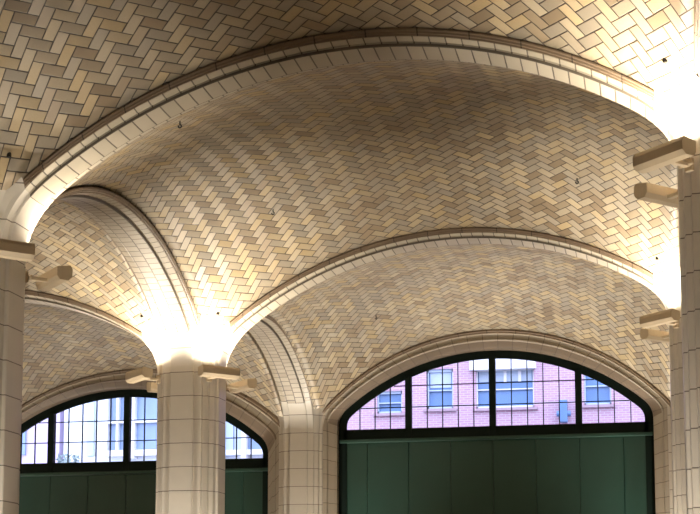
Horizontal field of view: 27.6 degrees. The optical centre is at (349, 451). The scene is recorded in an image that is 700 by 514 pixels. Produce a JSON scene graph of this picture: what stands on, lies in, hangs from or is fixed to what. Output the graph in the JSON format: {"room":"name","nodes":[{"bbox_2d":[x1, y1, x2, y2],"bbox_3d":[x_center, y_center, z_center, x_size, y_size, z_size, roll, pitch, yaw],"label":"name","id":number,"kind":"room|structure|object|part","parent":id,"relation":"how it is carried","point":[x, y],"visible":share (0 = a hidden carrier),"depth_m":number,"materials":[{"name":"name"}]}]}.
{"room":"vaulted hall","nodes":[
{"label":"vaulted hall","id":0,"kind":"room"},
{"bbox_2d":[25,200,158,336],"bbox_3d":[-8.135,-2.950,22.620,8.250,2.779,7.770,-1,-7,12],"label":"ceiling","id":1,"kind":"structure","parent":0,"point":[102,279],"depth_m":24.54,"materials":[{"name":"tile"}]},
{"bbox_2d":[24,184,199,332],"bbox_3d":[-3.731,-3.205,21.716,0.824,1.475,6.880,-1,-7,12],"label":"rib","id":2,"kind":"object","parent":1,"relation":"hanging from","point":[166,293],"visible":0.75,"depth_m":23.33,"materials":[{"name":"tile"}]},
{"bbox_3d":[-4.104,-3.166,21.790,0.062,1.235,6.880,-1,-7,12],"label":"moulding","id":3,"kind":"part","parent":2,"relation":"part of","materials":[{"name":"beige tile"}]},
{"bbox_2d":[22,303,282,416],"bbox_3d":[-6.375,-1.864,30.900,8.250,2.956,7.796,-1,-7,12],"label":"ceiling","id":4,"kind":"structure","parent":0,"point":[61,346],"depth_m":33.33,"materials":[{"name":"tile"}]},
{"bbox_2d":[25,290,144,342],"bbox_3d":[-7.256,-2.226,26.733,7.360,1.831,0.824,-1,-7,12],"label":"rib","id":5,"kind":"object","parent":4,"relation":"hanging from","point":[35,297],"visible":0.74,"depth_m":26.00,"materials":[{"name":"ceramic"}]},
{"bbox_2d":[248,315,310,403],"bbox_3d":[-1.975,-2.237,29.996,0.824,1.475,6.880,-1,-7,12],"label":"rib","id":6,"kind":"object","parent":4,"relation":"hanging from","point":[283,362],"visible":0.44,"depth_m":32.06,"materials":[{"name":"tile"}]},
{"bbox_3d":[-2.347,-2.198,30.071,0.062,1.235,6.880,-1,-7,12],"label":"moulding","id":7,"kind":"part","parent":6,"relation":"part of","materials":[{"name":"beige tile"}]},
{"bbox_3d":[-1.602,-2.216,29.915,0.062,1.235,6.880,-1,-7,12],"label":"moulding","id":8,"kind":"part","parent":6,"relation":"part of","materials":[{"name":"beige tile"}]},
{"bbox_2d":[0,0,696,189],"bbox_3d":[-1.085,-4.753,12.569,8.250,2.779,7.770,-1,-7,12],"label":"ceiling","id":9,"kind":"structure","parent":0,"point":[66,66],"depth_m":15.92,"materials":[{"name":"tile"}]},
{"bbox_2d":[67,60,679,330],"bbox_3d":[0.672,-3.785,20.849,8.250,2.779,7.770,-1,-7,12],"label":"ceiling","id":10,"kind":"structure","parent":0,"point":[345,158],"depth_m":22.25,"materials":[{"name":"tile"}]},
{"bbox_2d":[23,28,653,205],"bbox_3d":[-0.206,-4.029,16.681,7.360,1.831,0.824,-1,-7,12],"label":"rib","id":11,"kind":"object","parent":10,"relation":"hanging from","point":[183,94],"visible":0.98,"depth_m":16.62,"materials":[{"name":"tile"}]},
{"bbox_3d":[-0.128,-3.957,17.048,7.360,1.590,0.062,-1,-7,12],"label":"moulding","id":12,"kind":"part","parent":11,"relation":"part of","materials":[{"name":"beige tile"}]},
{"bbox_2d":[229,227,653,337],"bbox_3d":[1.550,-3.061,24.962,7.360,1.831,0.824,-1,-7,12],"label":"rib","id":13,"kind":"object","parent":10,"relation":"hanging from","point":[341,263],"visible":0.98,"depth_m":24.86,"materials":[{"name":"ceramic"}]},
{"bbox_2d":[229,244,670,408],"bbox_3d":[2.431,-2.717,29.131,8.250,2.870,7.796,-1,-7,12],"label":"ceiling","id":14,"kind":"structure","parent":0,"point":[334,333],"depth_m":31.18,"materials":[{"name":"tile"}]},
{"bbox_3d":[-0.289,3.513,15.405,29.800,0.200,36.080,-1,-7,12],"label":"floor","id":15,"kind":"structure","parent":0,"visible":0},
{"bbox_2d":[0,177,48,513],"bbox_3d":[-4.610,0.152,17.127,1.640,6.876,1.640,-1,-7,12],"label":"pier","id":16,"kind":"object","parent":15,"relation":"on","point":[20,213],"visible":0.81,"depth_m":17.06,"materials":[{"name":"stone"}]},
{"bbox_2d":[0,239,34,261],"bbox_3d":[-4.122,-2.330,16.664,0.720,0.208,0.506,4,-8,-33],"label":"uplight","id":17,"kind":"object","parent":16,"relation":"attached to","point":[9,249],"visible":1,"depth_m":16.56,"materials":[{"name":"beige paint"}]},
{"bbox_2d":[25,266,72,290],"bbox_3d":[-3.862,-2.187,17.891,0.506,0.208,0.720,4,-8,-33],"label":"uplight","id":18,"kind":"object","parent":16,"relation":"attached to","point":[58,275],"visible":0.85,"depth_m":17.76,"materials":[{"name":"beige paint"}]},
{"bbox_2d":[142,320,240,513],"bbox_3d":[-2.853,1.120,25.407,1.640,6.876,1.640,-1,-7,12],"label":"pier","id":19,"kind":"object","parent":15,"relation":"on","point":[191,410],"visible":0.92,"depth_m":25.09,"materials":[{"name":"stone"}]},
{"bbox_2d":[125,367,160,383],"bbox_3d":[-3.601,-1.322,25.202,0.506,0.208,0.720,4,-8,-33],"label":"uplight","id":20,"kind":"object","parent":19,"relation":"attached to","point":[143,373],"visible":1,"depth_m":25.03,"materials":[{"name":"beige paint"}]},
{"bbox_2d":[147,382,156,392],"bbox_3d":[-3.341,-1.178,26.429,0.720,0.208,0.506,4,-8,-33],"label":"uplight","id":21,"kind":"object","parent":19,"relation":"attached to","point":[151,386],"visible":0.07,"depth_m":26.33,"materials":[{"name":"beige paint"}]},
{"bbox_2d":[198,364,239,381],"bbox_3d":[-2.365,-1.352,24.943,0.720,0.208,0.506,4,-8,-33],"label":"uplight","id":22,"kind":"object","parent":19,"relation":"attached to","point":[210,372],"visible":1,"depth_m":24.74,"materials":[{"name":"beige paint"}]},
{"bbox_2d":[226,378,256,393],"bbox_3d":[-2.105,-1.208,26.170,0.506,0.208,0.720,4,-8,-33],"label":"uplight","id":23,"kind":"object","parent":19,"relation":"attached to","point":[247,384],"visible":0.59,"depth_m":26.05,"materials":[{"name":"beige paint"}]},
{"bbox_2d":[278,400,328,513],"bbox_3d":[-1.096,2.088,33.688,1.640,6.876,1.640,-1,-7,12],"label":"pier","id":24,"kind":"object","parent":15,"relation":"on","point":[301,425],"visible":0.75,"depth_m":33.37,"materials":[{"name":"stone"}]},
{"bbox_2d":[653,265,686,513],"bbox_3d":[5.954,0.595,23.600,1.640,7.499,1.640,-1,-7,12],"label":"pier","id":25,"kind":"object","parent":15,"relation":"on","point":[668,290],"visible":0.56,"depth_m":23.54,"materials":[{"name":"tile"}]},
{"bbox_2d":[640,329,668,342],"bbox_3d":[5.466,-2.013,24.658,0.720,0.208,0.506,4,-8,-33],"label":"uplight","id":26,"kind":"object","parent":25,"relation":"attached to","point":[645,334],"visible":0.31,"depth_m":24.62,"materials":[{"name":"beige paint"}]},
{"bbox_2d":[639,308,679,327],"bbox_3d":[5.206,-2.157,23.431,0.506,0.208,0.720,4,-8,-33],"label":"uplight","id":27,"kind":"object","parent":25,"relation":"attached to","point":[670,317],"visible":1,"depth_m":23.28,"materials":[{"name":"beige paint"}]},
{"bbox_2d":[667,400,673,513],"bbox_3d":[7.710,1.563,31.881,1.640,7.499,1.640,-1,-7,12],"label":"pier","id":28,"kind":"object","parent":15,"relation":"on","point":[668,406],"visible":0.09,"depth_m":31.79,"materials":[{"name":"ceramic"}]},
{"bbox_2d":[654,70,699,513],"bbox_3d":[4.197,-0.373,15.320,1.640,7.499,1.640,-1,-7,12],"label":"pier","id":29,"kind":"object","parent":15,"relation":"on","point":[676,116],"visible":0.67,"depth_m":15.26,"materials":[{"name":"tile"}]},
{"bbox_2d":[634,182,677,207],"bbox_3d":[3.709,-2.971,16.376,0.720,0.208,0.506,4,-8,-33],"label":"uplight","id":30,"kind":"object","parent":29,"relation":"attached to","point":[649,192],"visible":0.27,"depth_m":16.34,"materials":[{"name":"beige paint"}]},
{"bbox_2d":[633,136,695,173],"bbox_3d":[3.449,-3.115,15.149,0.506,0.208,0.720,4,-8,-33],"label":"uplight","id":31,"kind":"object","parent":29,"relation":"attached to","point":[673,152],"visible":1,"depth_m":15.01,"materials":[{"name":"beige paint"}]},
{"bbox_3d":[7.722,-5.588,10.798,8.250,2.779,7.770,-1,-7,12],"label":"ceiling","id":32,"kind":"structure","parent":0,"visible":0},
{"bbox_2d":[693,0,699,76],"bbox_3d":[3.319,-5.008,11.665,0.824,1.475,6.880,-1,-7,12],"label":"rib","id":33,"kind":"object","parent":32,"relation":"hanging from","point":[696,60],"visible":1,"depth_m":14.70,"materials":[{"name":"tile"}]},
{"label":"outside","id":34,"kind":"structure","parent":0,"visible":0},
{"bbox_3d":[6.182,9.648,67.581,120.000,0.230,69.400,-1,-7,12],"label":"ground","id":35,"kind":"structure","parent":34,"visible":0},
{"bbox_2d":[22,411,63,463],"bbox_3d":[-23.023,-1.288,61.319,25.934,20.000,8.100,-1,-7,12],"label":"building","id":36,"kind":"structure","parent":35,"relation":"on","point":[28,436],"depth_m":54.81,"materials":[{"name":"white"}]},
{"bbox_2d":[55,453,79,462],"bbox_3d":[-9.873,3.732,49.770,0.936,7.344,0.972,-1,-7,12],"label":"street tree","id":37,"kind":"object","parent":35,"relation":"on","point":[74,457],"visible":0.22,"depth_m":50.06,"materials":[{"name":"green plant"}]},
{"bbox_2d":[63,397,262,462],"bbox_3d":[-5.256,-2.826,56.778,9.900,22.000,7.950,-1,-7,12],"label":"office building","id":38,"kind":"structure","parent":35,"relation":"on","point":[137,427],"depth_m":53.34,"materials":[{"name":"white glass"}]},
{"bbox_2d":[347,359,644,429],"bbox_3d":[15.903,-3.480,51.182,33.631,22.000,8.250,-1,-7,12],"label":"brick building","id":39,"kind":"structure","parent":35,"relation":"on","point":[503,366],"depth_m":49.42,"materials":[{"name":"pink brick"}]},
{"bbox_3d":[1.386,-1.280,50.007,1.133,0.090,0.220,-1,-7,12],"label":"sill","id":40,"kind":"part","parent":39,"relation":"part of","materials":[{"name":"stone"}]},
{"bbox_3d":[1.438,-1.694,50.302,0.893,0.800,0.040,-1,-7,12],"label":"pane","id":41,"kind":"part","parent":39,"relation":"part of","materials":[{"name":"blue glass"}]},
{"bbox_3d":[3.142,-1.428,49.652,1.156,0.090,0.220,-1,-7,12],"label":"sill","id":42,"kind":"part","parent":39,"relation":"part of","materials":[{"name":"stone"}]},
{"bbox_3d":[3.194,-2.147,49.982,0.916,1.414,0.040,-1,-7,12],"label":"pane","id":43,"kind":"part","parent":39,"relation":"part of","materials":[{"name":"blue glass"}]},
{"bbox_2d":[430,372,450,387],"bbox_3d":[3.186,-2.493,49.986,0.736,0.546,0.025,-1,-7,12],"label":"blind","id":44,"kind":"object","parent":39,"relation":"hanging from","point":[435,377],"depth_m":49.98,"materials":[{"name":"white fabric"}]},
{"bbox_3d":[5.360,-1.449,49.184,2.246,0.090,0.220,-1,-7,12],"label":"sill","id":45,"kind":"part","parent":39,"relation":"part of","materials":[{"name":"stone"}]},
{"bbox_3d":[5.411,-2.170,49.514,2.006,1.418,0.040,-1,-7,12],"label":"pane","id":46,"kind":"part","parent":39,"relation":"part of","materials":[{"name":"blue glass"}]},
{"bbox_2d":[479,370,531,381],"bbox_3d":[5.404,-2.608,49.529,1.826,0.364,0.025,-1,-7,12],"label":"blind","id":47,"kind":"object","parent":39,"relation":"hanging from","point":[501,375],"depth_m":49.47,"materials":[{"name":"white fabric"}]},
{"bbox_2d":[556,400,570,422],"bbox_3d":[7.298,-1.361,48.608,0.480,0.761,0.320,-1,-7,12],"label":"wall lantern","id":48,"kind":"object","parent":39,"relation":"attached to","point":[564,413],"visible":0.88,"depth_m":48.45,"materials":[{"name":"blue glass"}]},
{"bbox_3d":[7.290,-1.280,48.559,0.480,0.193,0.193,-1,-7,12],"label":"knob","id":49,"kind":"part","parent":48,"relation":"part of","materials":[{"name":"blue glass"}]},
{"bbox_3d":[8.453,-1.532,48.537,1.149,0.090,0.220,-1,-7,12],"label":"sill","id":50,"kind":"part","parent":39,"relation":"part of","materials":[{"name":"stone"}]},
{"bbox_3d":[8.505,-2.252,48.868,0.909,1.417,0.040,-1,-7,12],"label":"pane","id":51,"kind":"part","parent":39,"relation":"part of","materials":[{"name":"blue glass"}]},
{"bbox_3d":[3.398,0.230,33.404,29.800,10.500,0.320,-1,-7,12],"label":"wall","id":52,"kind":"structure","parent":0,"visible":0},
{"bbox_2d":[19,389,267,513],"bbox_3d":[-5.481,2.052,34.715,7.320,7.186,0.240,-1,-7,12],"label":"window","id":53,"kind":"structure","parent":52,"relation":"in","point":[126,486],"depth_m":34.97,"materials":[{"name":"green paint"}]},
{"bbox_3d":[-7.905,3.132,35.128,0.983,5.036,0.070,-1,-7,12],"label":"panel","id":54,"kind":"part","parent":53,"relation":"part of","materials":[{"name":"green paint"}]},
{"bbox_3d":[-6.931,3.108,34.925,0.983,5.036,0.070,-1,-7,12],"label":"panel","id":55,"kind":"part","parent":53,"relation":"part of","materials":[{"name":"green paint"}]},
{"bbox_3d":[-5.960,3.084,34.721,0.978,5.036,0.070,-1,-7,12],"label":"panel","id":56,"kind":"part","parent":53,"relation":"part of","materials":[{"name":"green paint"}]},
{"bbox_3d":[-4.991,3.061,34.519,0.978,5.036,0.070,-1,-7,12],"label":"panel","id":57,"kind":"part","parent":53,"relation":"part of","materials":[{"name":"green paint"}]},
{"bbox_3d":[-5.485,0.529,34.873,7.280,0.075,0.200,-1,-7,12],"label":"rail","id":58,"kind":"part","parent":53,"relation":"part of","materials":[{"name":"black metal"}]},
{"bbox_3d":[-3.047,3.013,34.112,0.983,5.036,0.070,-1,-7,12],"label":"panel","id":59,"kind":"part","parent":53,"relation":"part of","materials":[{"name":"green paint"}]},
{"bbox_3d":[-2.237,2.993,33.942,0.648,5.036,0.070,-1,-7,12],"label":"panel","id":60,"kind":"part","parent":53,"relation":"part of","materials":[{"name":"green paint"}]},
{"bbox_2d":[21,369,279,513],"bbox_3d":[-5.510,1.805,34.606,8.362,7.652,0.699,-1,-7,12],"label":"trim","id":61,"kind":"structure","parent":52,"relation":"attached to","point":[242,407],"depth_m":34.21,"materials":[{"name":"stone"}]},
{"bbox_2d":[339,350,655,513],"bbox_3d":[3.326,1.526,32.908,7.320,7.810,0.240,-1,-7,12],"label":"window","id":62,"kind":"structure","parent":52,"relation":"in","point":[578,468],"depth_m":33.03,"materials":[{"name":"green paint"}]},
{"bbox_3d":[0.092,2.627,33.491,0.648,5.660,0.070,-1,-7,12],"label":"panel","id":63,"kind":"part","parent":62,"relation":"part of","materials":[{"name":"green paint"}]},
{"bbox_3d":[0.902,2.607,33.322,0.983,5.660,0.070,-1,-7,12],"label":"panel","id":64,"kind":"part","parent":62,"relation":"part of","materials":[{"name":"green paint"}]},
{"bbox_3d":[1.875,2.583,33.118,0.983,5.660,0.070,-1,-7,12],"label":"panel","id":65,"kind":"part","parent":62,"relation":"part of","materials":[{"name":"green paint"}]},
{"bbox_3d":[2.846,2.559,32.914,0.978,5.660,0.070,-1,-7,12],"label":"panel","id":66,"kind":"part","parent":62,"relation":"part of","materials":[{"name":"green paint"}]},
{"bbox_3d":[3.322,-0.306,33.102,7.280,0.075,0.200,-1,-7,12],"label":"rail","id":67,"kind":"part","parent":62,"relation":"part of","materials":[{"name":"black metal"}]},
{"bbox_3d":[3.815,2.536,32.712,0.978,5.660,0.070,-1,-7,12],"label":"panel","id":68,"kind":"part","parent":62,"relation":"part of","materials":[{"name":"green paint"}]},
{"bbox_3d":[4.786,2.512,32.508,0.983,5.660,0.070,-1,-7,12],"label":"panel","id":69,"kind":"part","parent":62,"relation":"part of","materials":[{"name":"green paint"}]},
{"bbox_3d":[5.760,2.488,32.305,0.983,5.660,0.070,-1,-7,12],"label":"panel","id":70,"kind":"part","parent":62,"relation":"part of","materials":[{"name":"green paint"}]},
{"bbox_3d":[6.570,2.468,32.135,0.648,5.660,0.070,-1,-7,12],"label":"panel","id":71,"kind":"part","parent":62,"relation":"part of","materials":[{"name":"green paint"}]},
{"bbox_2d":[322,329,672,513],"bbox_3d":[3.297,1.288,32.798,8.362,8.259,0.699,-1,-7,12],"label":"trim","id":72,"kind":"structure","parent":52,"relation":"attached to","point":[490,339],"depth_m":33.01,"materials":[{"name":"stone"}]}
]}

